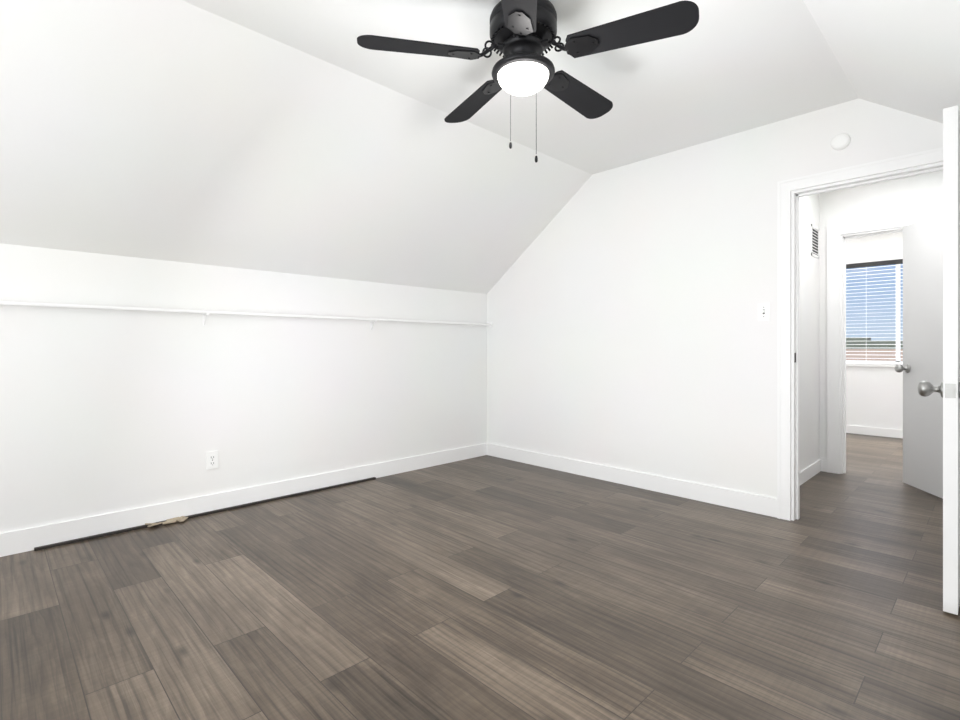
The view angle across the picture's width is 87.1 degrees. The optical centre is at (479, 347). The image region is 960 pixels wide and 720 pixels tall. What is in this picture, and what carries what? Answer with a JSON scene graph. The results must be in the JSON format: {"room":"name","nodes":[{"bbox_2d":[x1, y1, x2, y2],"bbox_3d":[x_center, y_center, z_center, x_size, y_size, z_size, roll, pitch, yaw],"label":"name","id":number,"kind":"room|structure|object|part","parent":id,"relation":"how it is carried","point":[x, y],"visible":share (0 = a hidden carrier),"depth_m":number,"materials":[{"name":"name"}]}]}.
{"room":"empty attic bedroom","nodes":[
{"label":"empty attic bedroom","id":0,"kind":"room"},
{"bbox_2d":[0,243,486,532],"bbox_3d":[-1.838,0.262,3.313,5.440,1.637,0.120,0,0,-44],"label":"wall","id":1,"kind":"structure","parent":0,"point":[105,411],"depth_m":3.28,"materials":[{"name":"white paint"}]},
{"bbox_2d":[34,477,375,550],"bbox_3d":[-1.614,1.073,3.412,2.100,0.013,0.023,0,0,-44],"label":"trim","id":2,"kind":"structure","parent":1,"relation":"attached to","point":[189,517],"depth_m":3.24,"materials":[{"name":"grey metal"}]},
{"bbox_2d":[206,451,217,469],"bbox_3d":[-1.754,0.739,3.306,0.070,0.114,0.007,0,0,-44],"label":"outlet","id":3,"kind":"object","parent":1,"relation":"attached to","point":[209,461],"visible":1,"depth_m":3.30,"materials":[{"name":"white plastic"}]},
{"bbox_2d":[0,443,487,556],"bbox_3d":[-1.792,1.021,3.266,5.200,0.118,0.013,0,0,-44],"label":"baseboard","id":4,"kind":"structure","parent":1,"relation":"attached to","point":[20,541],"depth_m":3.28,"materials":[{"name":"white paint"}]},
{"bbox_2d":[0,301,492,329],"bbox_3d":[-1.766,-0.194,3.239,5.199,0.109,0.086,0,0,-44],"label":"rod","id":5,"kind":"object","parent":1,"relation":"attached to","point":[205,313],"visible":1,"depth_m":3.26,"materials":[{"name":"white paint"}]},
{"bbox_2d":[0,0,591,293],"bbox_3d":[-1.405,-1.022,2.868,5.440,1.144,1.362,0,0,-44],"label":"ceiling","id":6,"kind":"structure","parent":0,"point":[176,130],"depth_m":2.76,"materials":[{"name":"white paint"}]},
{"bbox_2d":[0,433,959,719],"bbox_3d":[1.305,1.140,3.078,9.980,0.120,5.200,0,0,-44],"label":"floor","id":7,"kind":"structure","parent":0,"point":[486,587],"depth_m":2.09,"materials":[{"name":"brown wood"}]},
{"bbox_2d":[145,516,187,526],"bbox_3d":[-1.909,1.067,3.088,0.228,0.018,0.094,0,0,-44],"label":"paper scrap","id":8,"kind":"object","parent":7,"relation":"on","point":[173,520],"visible":0.96,"depth_m":3.09,"materials":[{"name":"beige paper"}]},
{"bbox_2d":[182,0,857,174],"bbox_3d":[-0.307,-1.504,1.738,5.440,0.140,1.830,0,0,-44],"label":"ceiling","id":9,"kind":"structure","parent":0,"point":[722,68],"depth_m":2.58,"materials":[{"name":"white paint"}]},
{"bbox_2d":[357,0,698,162],"bbox_3d":[0.210,-1.097,2.164,1.264,0.675,1.306,0,0,-44],"label":"ceiling fan","id":10,"kind":"object","parent":9,"relation":"hanging from","point":[523,34],"visible":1,"depth_m":2.04,"materials":[{"name":"black metal"}]},
{"bbox_3d":[-0.244,-1.212,2.043,0.445,0.039,0.347,0,0,-44],"label":"blade","id":11,"kind":"part","parent":10,"relation":"part of","materials":[{"name":"black wood"}]},
{"bbox_3d":[-0.026,-1.212,2.506,0.238,0.039,0.485,0,0,-44],"label":"blade","id":12,"kind":"part","parent":10,"relation":"part of","materials":[{"name":"black wood"}]},
{"bbox_3d":[0.127,-1.212,1.696,0.428,0.039,0.374,0,0,-44],"label":"blade","id":13,"kind":"part","parent":10,"relation":"part of","materials":[{"name":"black metal"}]},
{"bbox_3d":[0.181,-1.111,2.125,0.218,0.074,0.218,0,0,-44],"label":"globe","id":14,"kind":"part","parent":10,"relation":"part of","materials":[{"name":"white glass"}]},
{"bbox_3d":[0.476,-1.212,2.447,0.489,0.039,0.150,0,0,-44],"label":"blade","id":15,"kind":"part","parent":10,"relation":"part of","materials":[{"name":"black wood"}]},
{"bbox_3d":[0.574,-1.212,1.941,0.272,0.039,0.478,0,0,-44],"label":"blade","id":16,"kind":"part","parent":10,"relation":"part of","materials":[{"name":"black wood"}]},
{"bbox_2d":[487,98,942,497],"bbox_3d":[1.600,-0.227,3.592,0.120,2.614,4.274,0,0,-44],"label":"wall","id":17,"kind":"structure","parent":0,"point":[627,330],"depth_m":3.72,"materials":[{"name":"white paint"}]},
{"bbox_2d":[488,443,776,517],"bbox_3d":[0.986,1.021,4.127,0.013,0.118,2.590,0,0,-44],"label":"baseboard","id":18,"kind":"structure","parent":17,"relation":"attached to","point":[749,502],"depth_m":3.82,"materials":[{"name":"white paint"}]},
{"bbox_2d":[758,303,769,320],"bbox_3d":[1.830,-0.228,3.257,0.016,0.114,0.070,0,0,-44],"label":"light switch","id":19,"kind":"object","parent":17,"relation":"attached to","point":[766,311],"visible":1,"depth_m":3.26,"materials":[{"name":"white plastic"}]},
{"bbox_2d":[831,133,850,149],"bbox_3d":[2.112,-1.207,2.958,0.029,0.094,0.094,0,0,-44],"label":"smoke detector","id":20,"kind":"object","parent":17,"relation":"attached to","point":[841,141],"visible":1,"depth_m":2.95,"materials":[{"name":"white plastic"}]},
{"bbox_2d":[777,147,942,520],"bbox_3d":[2.260,0.018,2.897,0.142,2.125,0.950,0,0,-44],"label":"door frame","id":21,"kind":"structure","parent":17,"relation":"attached to","point":[785,188],"depth_m":3.15,"materials":[{"name":"white paint"}]},
{"bbox_2d":[917,105,959,614],"bbox_3d":[2.148,0.051,2.337,0.800,2.033,0.128,0,0,-44],"label":"door","id":22,"kind":"structure","parent":17,"relation":"in","point":[951,357],"depth_m":2.03,"materials":[{"name":"white paint"}]},
{"bbox_3d":[1.890,0.175,2.117,0.068,0.068,0.084,0,0,-44],"label":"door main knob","id":23,"kind":"part","parent":22,"relation":"part of","materials":[{"name":"silver metal"}]},
{"bbox_2d":[945,384,955,397],"bbox_3d":[1.887,0.175,2.025,0.009,0.056,0.032,0,0,-44],"label":"latch plate","id":24,"kind":"object","parent":22,"relation":"attached to","point":[950,390],"visible":1,"depth_m":2.02,"materials":[{"name":"white metal"}]},
{"bbox_2d":[800,194,818,470],"bbox_3d":[2.392,-0.175,3.939,1.500,2.510,0.120,0,0,-44],"label":"wall","id":25,"kind":"structure","parent":0,"point":[809,350],"depth_m":4.16,"materials":[{"name":"white paint"}]},
{"bbox_2d":[800,459,824,484],"bbox_3d":[2.445,1.030,3.885,1.500,0.100,0.030,0,0,-44],"label":"baseboard","id":26,"kind":"structure","parent":25,"relation":"attached to","point":[812,470],"depth_m":4.19,"materials":[{"name":"white paint"}]},
{"bbox_2d":[811,224,818,258],"bbox_3d":[2.857,-0.900,4.300,0.250,0.260,0.009,0,0,-44],"label":"air vent","id":27,"kind":"object","parent":25,"relation":"in","point":[814,241],"visible":0.98,"depth_m":4.30,"materials":[{"name":"white plastic"}]},
{"bbox_2d":[846,232,902,429],"bbox_3d":[5.164,-0.175,5.922,0.120,2.510,3.300,0,0,-44],"label":"wall","id":28,"kind":"structure","parent":0,"point":[874,396],"depth_m":6.18,"materials":[{"name":"white paint"}]},
{"bbox_2d":[846,425,902,437],"bbox_3d":[5.116,1.030,5.876,0.013,0.100,3.300,0,0,-44],"label":"baseboard","id":29,"kind":"structure","parent":28,"relation":"attached to","point":[885,432],"depth_m":6.17,"materials":[{"name":"white paint"}]},
{"bbox_2d":[846,264,902,366],"bbox_3d":[5.003,-0.407,6.045,0.120,1.285,1.860,0,0,-44],"label":"room window","id":30,"kind":"structure","parent":28,"relation":"in","point":[898,319],"depth_m":6.11,"materials":[{"name":"white paint"}]},
{"bbox_2d":[846,259,902,363],"bbox_3d":[4.986,-0.422,6.027,0.048,1.249,1.790,0,0,-44],"label":"blinds","id":31,"kind":"object","parent":30,"relation":"attached to","point":[876,263],"visible":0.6,"depth_m":6.18,"materials":[{"name":"grey plastic"}]},
{"bbox_2d":[819,171,942,459],"bbox_3d":[3.329,-0.175,4.138,0.120,2.510,3.540,0,0,-44],"label":"wall","id":32,"kind":"structure","parent":0,"point":[914,194],"depth_m":4.23,"materials":[{"name":"white paint"}]},
{"bbox_2d":[827,209,942,473],"bbox_3d":[3.376,0.015,4.073,0.142,2.130,0.941,0,0,-44],"label":"door frame","id":33,"kind":"structure","parent":32,"relation":"attached to","point":[835,232],"depth_m":4.32,"materials":[{"name":"white paint"}]},
{"bbox_2d":[894,213,942,498],"bbox_3d":[3.286,0.059,3.642,0.659,2.018,0.508,0,0,-44],"label":"hall door","id":34,"kind":"structure","parent":32,"relation":"in","point":[923,345],"depth_m":3.76,"materials":[{"name":"grey paint"}]},
{"bbox_2d":[803,0,959,122],"bbox_3d":[0.791,-1.022,0.608,5.440,1.144,1.362,0,0,-44],"label":"ceiling","id":35,"kind":"structure","parent":0,"point":[902,55],"depth_m":2.13,"materials":[{"name":"white paint"}]},
{"label":"outside","id":36,"kind":"structure","parent":0,"visible":0},
{"bbox_2d":[846,349,902,360],"bbox_3d":[9.489,2.065,8.661,7.500,4.030,36.000,0,0,-44],"label":"roof","id":37,"kind":"structure","parent":36,"point":[871,354],"depth_m":12.29,"materials":[{"name":"beige tile"}]},
{"bbox_2d":[846,337,902,348],"bbox_3d":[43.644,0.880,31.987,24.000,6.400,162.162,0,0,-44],"label":"tree","id":38,"kind":"object","parent":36,"point":[862,341],"depth_m":50.98,"materials":[{"name":"green plant"}]}
]}

